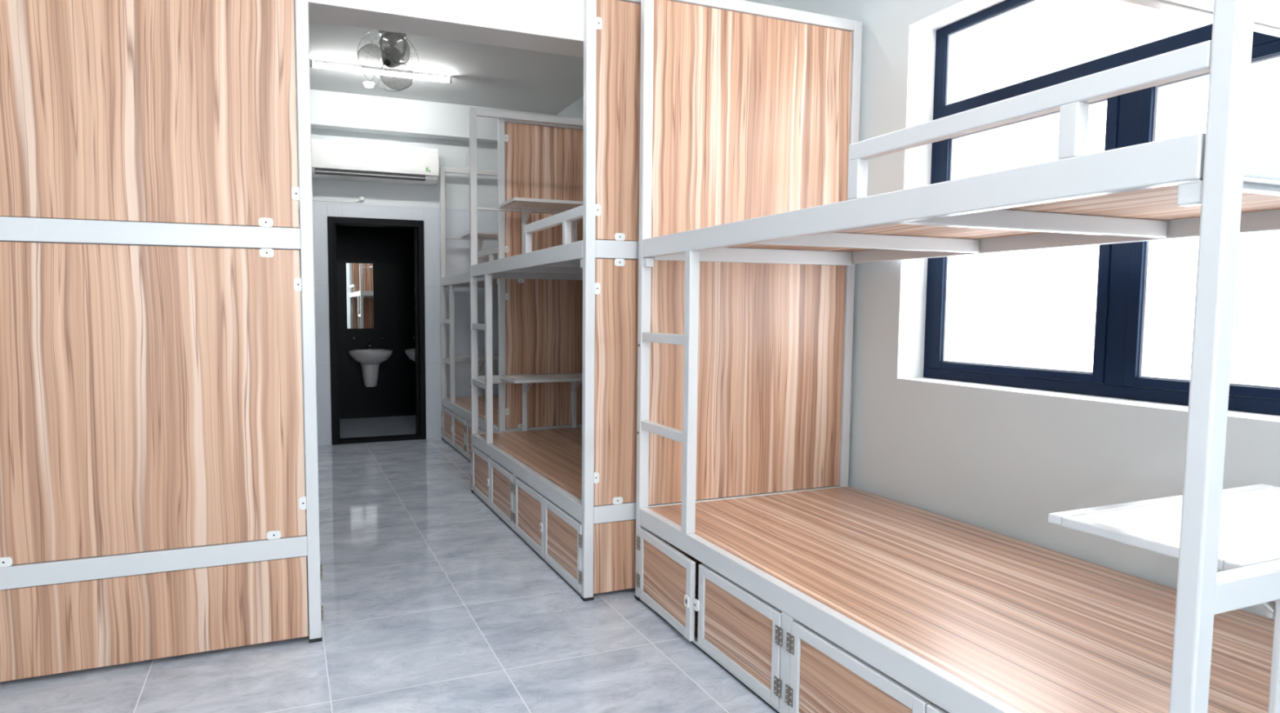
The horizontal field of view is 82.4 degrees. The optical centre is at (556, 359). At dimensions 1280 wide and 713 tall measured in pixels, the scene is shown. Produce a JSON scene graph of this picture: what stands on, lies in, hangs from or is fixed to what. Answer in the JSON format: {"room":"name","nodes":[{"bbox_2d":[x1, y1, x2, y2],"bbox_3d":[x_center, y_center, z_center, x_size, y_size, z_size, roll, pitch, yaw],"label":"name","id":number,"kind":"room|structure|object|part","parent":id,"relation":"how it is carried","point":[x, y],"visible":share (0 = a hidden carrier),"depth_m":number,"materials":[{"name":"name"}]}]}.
{"room":"dormitory","nodes":[
{"label":"dormitory","id":0,"kind":"room"},
{"bbox_2d":[5,216,138,222],"bbox_3d":[-1.930,-0.447,1.882,0.150,3.020,8.632,-1,4,-21],"label":"wall","id":1,"kind":"structure","parent":0,"point":[6,216],"depth_m":3.67,"materials":[{"name":"paint"}]},
{"bbox_2d":[336,225,415,418],"bbox_3d":[-2.146,-0.712,7.945,2.300,2.700,0.100,-1,4,-21],"label":"wall","id":2,"kind":"structure","parent":0,"point":[390,251],"depth_m":7.99,"materials":[{"name":"tile"}]},
{"bbox_2d":[346,262,373,328],"bbox_3d":[-2.138,-0.696,7.888,0.282,0.705,0.014,-1,4,-21],"label":"wall mirror","id":3,"kind":"object","parent":2,"relation":"attached to","point":[359,276],"visible":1,"depth_m":7.88,"materials":[{"name":"clear glass"}]},
{"bbox_2d":[348,338,392,386],"bbox_3d":[-1.994,0.033,7.782,0.464,0.517,0.410,-1,4,-21],"label":"washbasin","id":4,"kind":"object","parent":2,"relation":"attached to","point":[370,359],"visible":1,"depth_m":7.73,"materials":[{"name":"white ceramic"}]},
{"bbox_2d":[367,338,370,349],"bbox_3d":[-2.034,-0.173,7.874,0.040,0.119,0.122,-1,4,-21],"label":"tap","id":5,"kind":"object","parent":4,"relation":"on","point":[369,344],"depth_m":7.90,"materials":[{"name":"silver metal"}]},
{"bbox_3d":[-1.994,-0.027,7.778,0.464,0.158,0.410,-1,4,-21],"label":"bowl","id":6,"kind":"part","parent":4,"relation":"part of","materials":[{"name":"white ceramic"}]},
{"bbox_2d":[404,348,415,361],"bbox_3d":[-1.440,0.020,7.990,0.464,0.517,0.410,-1,4,-21],"label":"washbasin","id":7,"kind":"object","parent":2,"relation":"attached to","point":[411,353],"visible":0.2,"depth_m":7.84,"materials":[{"name":"white ceramic"}]},
{"bbox_2d":[0,415,777,712],"bbox_3d":[-0.436,1.023,3.266,3.954,0.100,10.070,-1,4,-21],"label":"floor","id":8,"kind":"structure","parent":0,"point":[432,602],"depth_m":2.62,"materials":[{"name":"tile"}]},
{"bbox_2d":[0,0,323,681],"bbox_3d":[-1.691,-0.266,3.262,1.086,2.468,1.957,-1,4,-21],"label":"bunk bed","id":9,"kind":"object","parent":8,"relation":"on","point":[159,498],"visible":1,"depth_m":2.37,"materials":[{"name":"white"}]},
{"bbox_3d":[-1.354,-0.917,2.312,0.984,0.940,0.014,-1,4,-21],"label":"panel","id":10,"kind":"part","parent":9,"relation":"part of","materials":[{"name":"brown wood"}]},
{"bbox_3d":[-1.356,-0.409,2.349,0.992,0.072,0.032,-1,4,-21],"label":"rail","id":11,"kind":"part","parent":9,"relation":"part of","materials":[{"name":"white metal"}]},
{"bbox_3d":[-1.356,0.133,2.385,0.984,1.008,0.014,-1,4,-21],"label":"panel","id":12,"kind":"part","parent":9,"relation":"part of","materials":[{"name":"brown wood"}]},
{"bbox_3d":[-1.358,0.674,2.425,0.992,0.072,0.032,-1,4,-21],"label":"rail","id":13,"kind":"part","parent":9,"relation":"part of","materials":[{"name":"white metal"}]},
{"bbox_3d":[-1.358,0.860,2.437,0.984,0.294,0.014,-1,4,-21],"label":"panel","id":14,"kind":"part","parent":9,"relation":"part of","materials":[{"name":"brown wood"}]},
{"bbox_3d":[-1.550,-0.347,4.338,0.043,2.458,0.034,-1,4,-21],"label":"post","id":15,"kind":"part","parent":9,"relation":"part of","materials":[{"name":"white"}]},
{"bbox_3d":[-1.209,0.599,3.505,0.034,0.072,1.887,-1,4,-21],"label":"rail","id":16,"kind":"part","parent":9,"relation":"part of","materials":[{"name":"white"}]},
{"bbox_3d":[-0.873,-0.219,2.545,0.043,2.458,0.034,-1,4,-21],"label":"post","id":17,"kind":"part","parent":9,"relation":"part of","materials":[{"name":"white metal"}]},
{"bbox_3d":[-0.950,0.833,2.860,0.020,0.286,0.464,-1,4,-21],"label":"cabinet door","id":18,"kind":"part","parent":9,"relation":"part of","materials":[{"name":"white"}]},
{"bbox_2d":[439,118,625,462],"bbox_3d":[-0.218,-0.448,5.896,1.086,2.468,1.920,-1,4,-21],"label":"bunk bed","id":19,"kind":"object","parent":8,"relation":"on","point":[540,321],"visible":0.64,"depth_m":4.93,"materials":[{"name":"white"}]},
{"bbox_3d":[-1.030,-0.504,6.595,0.043,2.458,0.034,-1,4,-21],"label":"post","id":20,"kind":"part","parent":19,"relation":"part of","materials":[{"name":"white metal"}]},
{"bbox_3d":[-0.963,0.581,6.448,0.010,0.215,0.357,-1,4,-21],"label":"wood panel","id":21,"kind":"part","parent":19,"relation":"part of","materials":[{"name":"laminate"}]},
{"bbox_3d":[-0.964,0.581,6.448,0.020,0.286,0.428,-1,4,-21],"label":"cabinet door","id":22,"kind":"part","parent":19,"relation":"part of","materials":[{"name":"white"}]},
{"bbox_3d":[-0.705,0.779,5.800,0.026,0.012,1.850,-1,4,-21],"label":"rail","id":23,"kind":"part","parent":19,"relation":"part of","materials":[{"name":"white metal"}]},
{"bbox_3d":[-0.805,0.611,6.026,0.020,0.286,0.436,-1,4,-21],"label":"cabinet door","id":24,"kind":"part","parent":19,"relation":"part of","materials":[{"name":"white"}]},
{"bbox_3d":[-0.804,0.611,6.026,0.010,0.215,0.365,-1,4,-21],"label":"wood panel","id":25,"kind":"part","parent":19,"relation":"part of","materials":[{"name":"laminate"}]},
{"bbox_3d":[-0.702,-0.643,5.700,0.034,0.072,1.842,-1,4,-21],"label":"rail","id":26,"kind":"part","parent":19,"relation":"part of","materials":[{"name":"white metal"}]},
{"bbox_3d":[-0.629,0.644,5.564,0.010,0.215,0.382,-1,4,-21],"label":"wood panel","id":27,"kind":"part","parent":19,"relation":"part of","materials":[{"name":"laminate"}]},
{"bbox_3d":[-0.704,0.440,5.776,0.034,0.072,1.850,-1,4,-21],"label":"rail","id":28,"kind":"part","parent":19,"relation":"part of","materials":[{"name":"white metal"}]},
{"bbox_3d":[-0.544,-1.719,6.692,0.992,0.044,0.032,-1,4,-21],"label":"rail","id":29,"kind":"part","parent":19,"relation":"part of","materials":[{"name":"white metal"}]},
{"bbox_3d":[-0.545,-1.117,6.734,0.992,0.015,0.032,-1,4,-21],"label":"shelf rail","id":30,"kind":"part","parent":19,"relation":"part of","materials":[{"name":"white metal"}]},
{"bbox_3d":[-0.547,-0.016,6.811,0.992,0.053,0.032,-1,4,-21],"label":"shelf rail","id":31,"kind":"part","parent":19,"relation":"part of","materials":[{"name":"white metal"}]},
{"bbox_3d":[-0.630,0.644,5.563,0.020,0.286,0.453,-1,4,-21],"label":"cabinet door","id":32,"kind":"part","parent":19,"relation":"part of","materials":[{"name":"white metal"}]},
{"bbox_2d":[461,231,497,238],"bbox_3d":[-0.451,-1.123,6.568,0.770,0.020,0.339,-1,4,-21],"label":"shelf","id":33,"kind":"object","parent":19,"relation":"attached to","point":[480,234],"depth_m":6.49,"materials":[{"name":"white"}]},
{"bbox_2d":[462,355,497,360],"bbox_3d":[-0.453,-0.021,6.645,0.770,0.020,0.339,-1,4,-21],"label":"shelf","id":34,"kind":"object","parent":19,"relation":"attached to","point":[495,357],"depth_m":6.57,"materials":[{"name":"white"}]},
{"bbox_3d":[-0.511,-0.712,5.186,0.032,0.139,0.766,-1,4,-21],"label":"guard rail","id":35,"kind":"part","parent":19,"relation":"part of","materials":[{"name":"white metal"}]},
{"bbox_3d":[-0.366,-0.379,4.836,0.043,2.458,0.034,-1,4,-21],"label":"post","id":36,"kind":"part","parent":19,"relation":"part of","materials":[{"name":"white metal"}]},
{"bbox_3d":[0.119,-1.594,4.933,0.992,0.044,0.032,-1,4,-21],"label":"rail","id":37,"kind":"part","parent":19,"relation":"part of","materials":[{"name":"white metal"}]},
{"bbox_3d":[0.115,0.491,5.080,0.992,0.072,0.032,-1,4,-21],"label":"rail","id":38,"kind":"part","parent":19,"relation":"part of","materials":[{"name":"white metal"}]},
{"bbox_3d":[0.117,-0.051,5.040,0.984,1.008,0.014,-1,4,-21],"label":"panel","id":39,"kind":"part","parent":19,"relation":"part of","materials":[{"name":"brown wood"}]},
{"bbox_3d":[0.119,-1.100,4.966,0.984,0.940,0.014,-1,4,-21],"label":"panel","id":40,"kind":"part","parent":19,"relation":"part of","materials":[{"name":"brown wood"}]},
{"bbox_2d":[468,0,640,600],"bbox_3d":[0.277,-0.313,3.981,1.086,2.468,1.920,-1,4,-21],"label":"bunk bed","id":41,"kind":"object","parent":8,"relation":"on","point":[568,493],"visible":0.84,"depth_m":3.00,"materials":[{"name":"white"}]},
{"bbox_3d":[-0.534,-0.368,4.680,0.043,2.458,0.034,-1,4,-21],"label":"post","id":42,"kind":"part","parent":41,"relation":"part of","materials":[{"name":"white metal"}]},
{"bbox_3d":[-0.467,0.717,4.534,0.010,0.215,0.357,-1,4,-21],"label":"wood panel","id":43,"kind":"part","parent":41,"relation":"part of","materials":[{"name":"laminate"}]},
{"bbox_3d":[-0.468,0.717,4.534,0.020,0.286,0.428,-1,4,-21],"label":"cabinet door","id":44,"kind":"part","parent":41,"relation":"part of","materials":[{"name":"brown"}]},
{"bbox_3d":[-0.309,0.747,4.111,0.020,0.286,0.436,-1,4,-21],"label":"cabinet door","id":45,"kind":"part","parent":41,"relation":"part of","materials":[{"name":"brown"}]},
{"bbox_3d":[-0.308,0.747,4.112,0.010,0.215,0.365,-1,4,-21],"label":"wood panel","id":46,"kind":"part","parent":41,"relation":"part of","materials":[{"name":"laminate"}]},
{"bbox_3d":[-0.050,-0.981,4.820,0.992,0.015,0.032,-1,4,-21],"label":"shelf rail","id":47,"kind":"part","parent":41,"relation":"part of","materials":[{"name":"white metal"}]},
{"bbox_3d":[-0.208,0.576,3.861,0.034,0.072,1.850,-1,4,-21],"label":"rail","id":48,"kind":"part","parent":41,"relation":"part of","materials":[{"name":"white metal"}]},
{"bbox_3d":[-0.206,-0.507,3.785,0.034,0.072,1.842,-1,4,-21],"label":"rail","id":49,"kind":"part","parent":41,"relation":"part of","materials":[{"name":"white metal"}]},
{"bbox_3d":[-0.209,0.914,3.885,0.026,0.012,1.850,-1,4,-21],"label":"rail","id":50,"kind":"part","parent":41,"relation":"part of","materials":[{"name":"white metal"}]},
{"bbox_3d":[-0.133,0.779,3.649,0.010,0.215,0.382,-1,4,-21],"label":"wood panel","id":51,"kind":"part","parent":41,"relation":"part of","materials":[{"name":"laminate"}]},
{"bbox_3d":[-0.048,-1.583,4.777,0.992,0.044,0.032,-1,4,-21],"label":"rail","id":52,"kind":"part","parent":41,"relation":"part of","materials":[{"name":"white metal"}]},
{"bbox_3d":[-0.052,0.119,4.897,0.992,0.053,0.032,-1,4,-21],"label":"shelf rail","id":53,"kind":"part","parent":41,"relation":"part of","materials":[{"name":"white metal"}]},
{"bbox_3d":[-0.052,0.501,4.924,0.992,0.072,0.032,-1,4,-21],"label":"rail","id":54,"kind":"part","parent":41,"relation":"part of","materials":[{"name":"white metal"}]},
{"bbox_3d":[-0.134,0.779,3.649,0.020,0.286,0.453,-1,4,-21],"label":"cabinet door","id":55,"kind":"part","parent":41,"relation":"part of","materials":[{"name":"brown wood"}]},
{"bbox_2d":[498,197,582,211],"bbox_3d":[0.045,-0.988,4.653,0.770,0.020,0.339,-1,4,-21],"label":"shelf","id":56,"kind":"object","parent":41,"relation":"attached to","point":[520,204],"depth_m":4.59,"materials":[{"name":"white"}]},
{"bbox_2d":[499,373,582,383],"bbox_3d":[0.043,0.114,4.730,0.770,0.020,0.339,-1,4,-21],"label":"shelf","id":57,"kind":"object","parent":41,"relation":"attached to","point":[549,377],"depth_m":4.63,"materials":[{"name":"white"}]},
{"bbox_3d":[-0.015,-0.577,3.272,0.032,0.139,0.766,-1,4,-21],"label":"guard rail","id":58,"kind":"part","parent":41,"relation":"part of","materials":[{"name":"white metal"}]},
{"bbox_3d":[0.028,0.810,3.221,0.010,0.215,0.384,-1,4,-21],"label":"wood panel","id":59,"kind":"part","parent":41,"relation":"part of","materials":[{"name":"laminate"}]},
{"bbox_3d":[0.027,0.810,3.221,0.020,0.286,0.455,-1,4,-21],"label":"cabinet door","id":60,"kind":"part","parent":41,"relation":"part of","materials":[{"name":"brown wood"}]},
{"bbox_3d":[0.129,-0.244,2.921,0.043,2.458,0.034,-1,4,-21],"label":"post","id":61,"kind":"part","parent":41,"relation":"part of","materials":[{"name":"white metal"}]},
{"bbox_3d":[0.611,0.626,3.165,0.992,0.072,0.032,-1,4,-21],"label":"rail","id":62,"kind":"part","parent":41,"relation":"part of","materials":[{"name":"white metal"}]},
{"bbox_3d":[0.611,0.812,3.176,0.984,0.294,0.014,-1,4,-21],"label":"panel","id":63,"kind":"part","parent":41,"relation":"part of","materials":[{"name":"brown wood"}]},
{"bbox_3d":[0.613,0.085,3.125,0.984,1.008,0.014,-1,4,-21],"label":"panel","id":64,"kind":"part","parent":41,"relation":"part of","materials":[{"name":"brown wood"}]},
{"bbox_3d":[0.613,-0.457,3.089,0.992,0.072,0.032,-1,4,-21],"label":"rail","id":65,"kind":"part","parent":41,"relation":"part of","materials":[{"name":"white metal"}]},
{"bbox_3d":[0.615,-0.965,3.051,0.984,0.940,0.014,-1,4,-21],"label":"panel","id":66,"kind":"part","parent":41,"relation":"part of","materials":[{"name":"brown wood"}]},
{"bbox_3d":[0.615,-1.459,3.019,0.992,0.044,0.032,-1,4,-21],"label":"rail","id":67,"kind":"part","parent":41,"relation":"part of","materials":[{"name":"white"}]},
{"bbox_2d":[634,0,1279,712],"bbox_3d":[1.164,-0.187,2.208,1.102,2.468,1.957,-1,4,-21],"label":"bunk bed","id":68,"kind":"object","parent":8,"relation":"on","point":[757,215],"visible":1,"depth_m":2.22,"materials":[{"name":"white"}]},
{"bbox_3d":[0.354,-0.244,2.927,0.043,2.458,0.034,-1,4,-21],"label":"post","id":69,"kind":"part","parent":68,"relation":"part of","materials":[{"name":"white metal"}]},
{"bbox_3d":[0.414,0.842,2.772,0.010,0.215,0.365,-1,4,-18],"label":"wood panel","id":70,"kind":"part","parent":68,"relation":"part of","materials":[{"name":"laminate"}]},
{"bbox_3d":[0.413,0.842,2.772,0.020,0.286,0.436,-1,4,-18],"label":"cabinet door","id":71,"kind":"part","parent":68,"relation":"part of","materials":[{"name":"white"}]},
{"bbox_3d":[0.834,0.812,3.185,0.984,0.294,0.014,-1,4,-21],"label":"panel","id":72,"kind":"part","parent":68,"relation":"part of","materials":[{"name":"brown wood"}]},
{"bbox_3d":[0.685,1.040,2.114,0.026,0.012,1.887,-1,4,-21],"label":"rail","id":73,"kind":"part","parent":68,"relation":"part of","materials":[{"name":"white metal"}]},
{"bbox_3d":[0.585,0.872,2.345,0.010,0.215,0.373,-1,4,-21],"label":"wood panel","id":74,"kind":"part","parent":68,"relation":"part of","materials":[{"name":"laminate"}]},
{"bbox_3d":[0.584,0.872,2.345,0.020,0.286,0.444,-1,4,-21],"label":"cabinet door","id":75,"kind":"part","parent":68,"relation":"part of","materials":[{"name":"white"}]},
{"bbox_3d":[0.836,0.626,3.170,0.992,0.072,0.032,-1,4,-21],"label":"rail","id":76,"kind":"part","parent":68,"relation":"part of","materials":[{"name":"white"}]},
{"bbox_3d":[0.836,0.085,3.134,0.984,1.008,0.014,-1,4,-21],"label":"panel","id":77,"kind":"part","parent":68,"relation":"part of","materials":[{"name":"brown wood"}]},
{"bbox_3d":[0.838,-0.965,3.061,0.984,0.940,0.014,-1,4,-21],"label":"panel","id":78,"kind":"part","parent":68,"relation":"part of","materials":[{"name":"brown wood"}]},
{"bbox_3d":[0.840,-1.458,3.024,0.992,0.044,0.032,-1,4,-21],"label":"rail","id":79,"kind":"part","parent":68,"relation":"part of","materials":[{"name":"white"}]},
{"bbox_3d":[0.686,0.702,2.091,0.034,0.072,1.887,-1,4,-21],"label":"rail","id":80,"kind":"part","parent":68,"relation":"part of","materials":[{"name":"white"}]},
{"bbox_3d":[1.321,-0.267,3.290,0.043,2.458,0.034,-1,4,-21],"label":"post","id":81,"kind":"part","parent":68,"relation":"part of","materials":[{"name":"white metal"}]},
{"bbox_3d":[0.763,0.906,1.874,0.010,0.215,0.391,-1,4,-21],"label":"wood panel","id":82,"kind":"part","parent":68,"relation":"part of","materials":[{"name":"laminate"}]},
{"bbox_3d":[0.762,0.906,1.874,0.020,0.286,0.462,-1,4,-21],"label":"cabinet door","id":83,"kind":"part","parent":68,"relation":"part of","materials":[{"name":"white"}]},
{"bbox_3d":[0.688,-0.382,2.014,0.034,0.072,1.879,-1,4,-21],"label":"rail","id":84,"kind":"part","parent":68,"relation":"part of","materials":[{"name":"white metal"}]},
{"bbox_3d":[0.926,0.937,1.438,0.020,0.286,0.464,-1,4,-21],"label":"cabinet door","id":85,"kind":"part","parent":68,"relation":"part of","materials":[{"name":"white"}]},
{"bbox_3d":[0.886,-0.450,1.484,0.032,0.139,0.766,-1,4,-21],"label":"guard rail","id":86,"kind":"part","parent":68,"relation":"part of","materials":[{"name":"white metal"}]},
{"bbox_3d":[1.658,-0.399,2.379,0.034,0.060,1.887,-1,4,-21],"label":"rail","id":87,"kind":"part","parent":68,"relation":"part of","materials":[{"name":"white"}]},
{"bbox_2d":[1048,484,1279,570],"bbox_3d":[1.475,0.341,1.535,0.770,0.020,0.339,-1,4,-21],"label":"shelf","id":88,"kind":"object","parent":68,"relation":"attached to","point":[1250,526],"depth_m":1.49,"materials":[{"name":"white"}]},
{"bbox_2d":[1118,0,1279,37],"bbox_3d":[1.477,-0.761,1.458,0.770,0.020,0.339,-1,4,-21],"label":"shelf","id":89,"kind":"object","parent":68,"relation":"attached to","point":[1267,12],"depth_m":1.58,"materials":[{"name":"white"}]},
{"bbox_3d":[1.030,-0.117,1.133,0.043,2.458,0.034,-1,4,-21],"label":"post","id":90,"kind":"part","parent":68,"relation":"part of","materials":[{"name":"white metal"}]},
{"bbox_3d":[1.513,0.371,1.350,0.992,0.053,0.032,-1,4,-21],"label":"shelf rail","id":91,"kind":"part","parent":68,"relation":"part of","materials":[{"name":"white metal"}]},
{"bbox_3d":[1.514,-0.330,1.301,0.992,0.072,0.032,-1,4,-21],"label":"rail","id":92,"kind":"part","parent":68,"relation":"part of","materials":[{"name":"white metal"}]},
{"bbox_2d":[311,128,497,208],"bbox_3d":[-1.718,-0.770,6.492,3.504,3.020,0.130,-1,4,-21],"label":"wall","id":93,"kind":"structure","parent":0,"point":[451,153],"depth_m":6.55,"materials":[{"name":"white paint"}]},
{"bbox_2d":[138,200,498,445],"bbox_3d":[-1.692,-0.316,6.454,3.504,2.120,0.020,-1,4,-21],"label":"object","id":94,"kind":"structure","parent":93,"relation":"attached to","point":[457,220],"depth_m":6.65,"materials":[{"name":"tile"}]},
{"bbox_2d":[312,200,359,202],"bbox_3d":[-2.052,-1.381,6.238,0.707,0.036,0.022,-1,4,-21],"label":"cable","id":95,"kind":"object","parent":94,"relation":"on","point":[313,200],"visible":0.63,"depth_m":6.29,"materials":[{"name":"white plastic"}]},
{"bbox_2d":[359,195,364,201],"bbox_3d":[-1.712,-1.413,6.367,0.048,0.047,0.022,-1,4,-21],"label":"outlet","id":96,"kind":"object","parent":93,"relation":"attached to","point":[361,198],"visible":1,"depth_m":6.36,"materials":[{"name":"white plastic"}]},
{"bbox_2d":[311,138,439,185],"bbox_3d":[-1.575,-1.714,6.303,1.070,0.300,0.198,-1,4,-21],"label":"air conditioner","id":97,"kind":"object","parent":93,"relation":"attached to","point":[331,159],"visible":0.94,"depth_m":6.22,"materials":[{"name":"white plastic"}]},
{"bbox_2d":[315,168,425,180],"bbox_3d":[-1.597,-1.594,6.248,0.925,0.042,0.061,-1,4,-21],"label":"outlet","id":98,"kind":"object","parent":97,"relation":"attached to","point":[372,174],"depth_m":6.23,"materials":[{"name":"grey plastic"}]},
{"bbox_3d":[-1.102,-1.605,6.409,0.095,0.034,0.008,-1,4,-21],"label":"display panel","id":99,"kind":"part","parent":97,"relation":"part of","materials":[{"name":"grey plastic"}]},
{"bbox_2d":[327,216,426,444],"bbox_3d":[-1.617,-0.259,6.544,0.833,1.995,0.152,-1,4,-21],"label":"door frame","id":100,"kind":"structure","parent":93,"relation":"in","point":[332,221],"depth_m":6.51,"materials":[{"name":"black metal"}]},
{"bbox_2d":[295,87,556,143],"bbox_3d":[-1.666,-2.124,6.266,3.504,0.285,0.150,-1,4,-21],"label":"beam","id":101,"kind":"structure","parent":93,"relation":"attached to","point":[329,110],"depth_m":6.30,"materials":[{"name":"white paint"}]},
{"bbox_2d":[293,18,583,114],"bbox_3d":[-0.194,-2.045,2.423,3.954,0.100,8.732,-1,4,-21],"label":"ceiling","id":102,"kind":"structure","parent":0,"point":[483,75],"depth_m":5.61,"materials":[{"name":"white paint"}]},
{"bbox_2d":[309,59,369,73],"bbox_3d":[-1.614,-2.176,5.396,0.425,0.058,0.032,-1,4,-21],"label":"tube light","id":103,"kind":"object","parent":102,"relation":"attached to","point":[356,68],"depth_m":5.38,"materials":[{"name":"white plastic"}]},
{"bbox_2d":[362,80,374,88],"bbox_3d":[-1.520,-2.218,5.867,0.096,0.043,0.096,-1,4,-21],"label":"smoke detector","id":104,"kind":"object","parent":102,"relation":"attached to","point":[367,85],"visible":0.98,"depth_m":5.84,"materials":[{"name":"white plastic"}]},
{"bbox_2d":[357,29,419,91],"bbox_3d":[-1.115,-1.990,4.806,0.388,0.347,0.304,-1,4,-21],"label":"fan","id":105,"kind":"object","parent":102,"relation":"hanging from","point":[397,76],"visible":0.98,"depth_m":4.79,"materials":[{"name":"grey plastic"}]},
{"bbox_3d":[-1.226,-1.993,4.798,0.171,0.137,0.172,-1,4,-21],"label":"fan blade","id":106,"kind":"part","parent":105,"relation":"part of","materials":[{"name":"grey plastic"}]},
{"bbox_3d":[-1.053,-2.039,4.737,0.182,0.179,0.101,0,4,0],"label":"fan blade","id":107,"kind":"part","parent":105,"relation":"part of","materials":[{"name":"grey plastic"}]},
{"bbox_3d":[-1.074,-1.902,4.872,0.212,0.158,0.091,0,4,-6],"label":"fan blade","id":108,"kind":"part","parent":105,"relation":"part of","materials":[{"name":"grey plastic"}]},
{"bbox_2d":[412,71,452,83],"bbox_3d":[-0.969,-2.192,5.638,0.305,0.057,0.032,-1,4,-21],"label":"tube light","id":109,"kind":"object","parent":102,"relation":"attached to","point":[425,76],"depth_m":5.63,"materials":[{"name":"white plastic"}]},
{"bbox_2d":[556,0,1279,619],"bbox_3d":[1.510,-0.536,3.253,0.250,3.020,8.482,-1,4,-21],"label":"wall","id":110,"kind":"structure","parent":0,"point":[998,459],"depth_m":2.83,"materials":[{"name":"paint"}]},
{"bbox_2d":[293,0,583,57],"bbox_3d":[-0.661,-1.868,3.608,3.504,0.420,0.230,-1,4,-21],"label":"beam","id":111,"kind":"structure","parent":110,"relation":"attached to","point":[550,26],"depth_m":3.64,"materials":[{"name":"white paint"}]},
{"bbox_2d":[923,0,1279,415],"bbox_3d":[1.886,-0.605,2.399,0.076,1.462,1.510,-1,4,-21],"label":"window","id":112,"kind":"structure","parent":110,"relation":"in","point":[1126,270],"depth_m":2.43,"materials":[{"name":"blue metal"}]},
{"bbox_3d":[1.749,-0.437,2.746,0.056,0.991,0.687,-1,4,-21],"label":"sash","id":113,"kind":"part","parent":112,"relation":"part of","materials":[{"name":"blue metal"}]},
{"bbox_3d":[2.009,-0.388,2.057,0.056,0.991,0.657,-1,4,-21],"label":"sash","id":114,"kind":"part","parent":112,"relation":"part of","materials":[{"name":"blue metal"}]}
]}

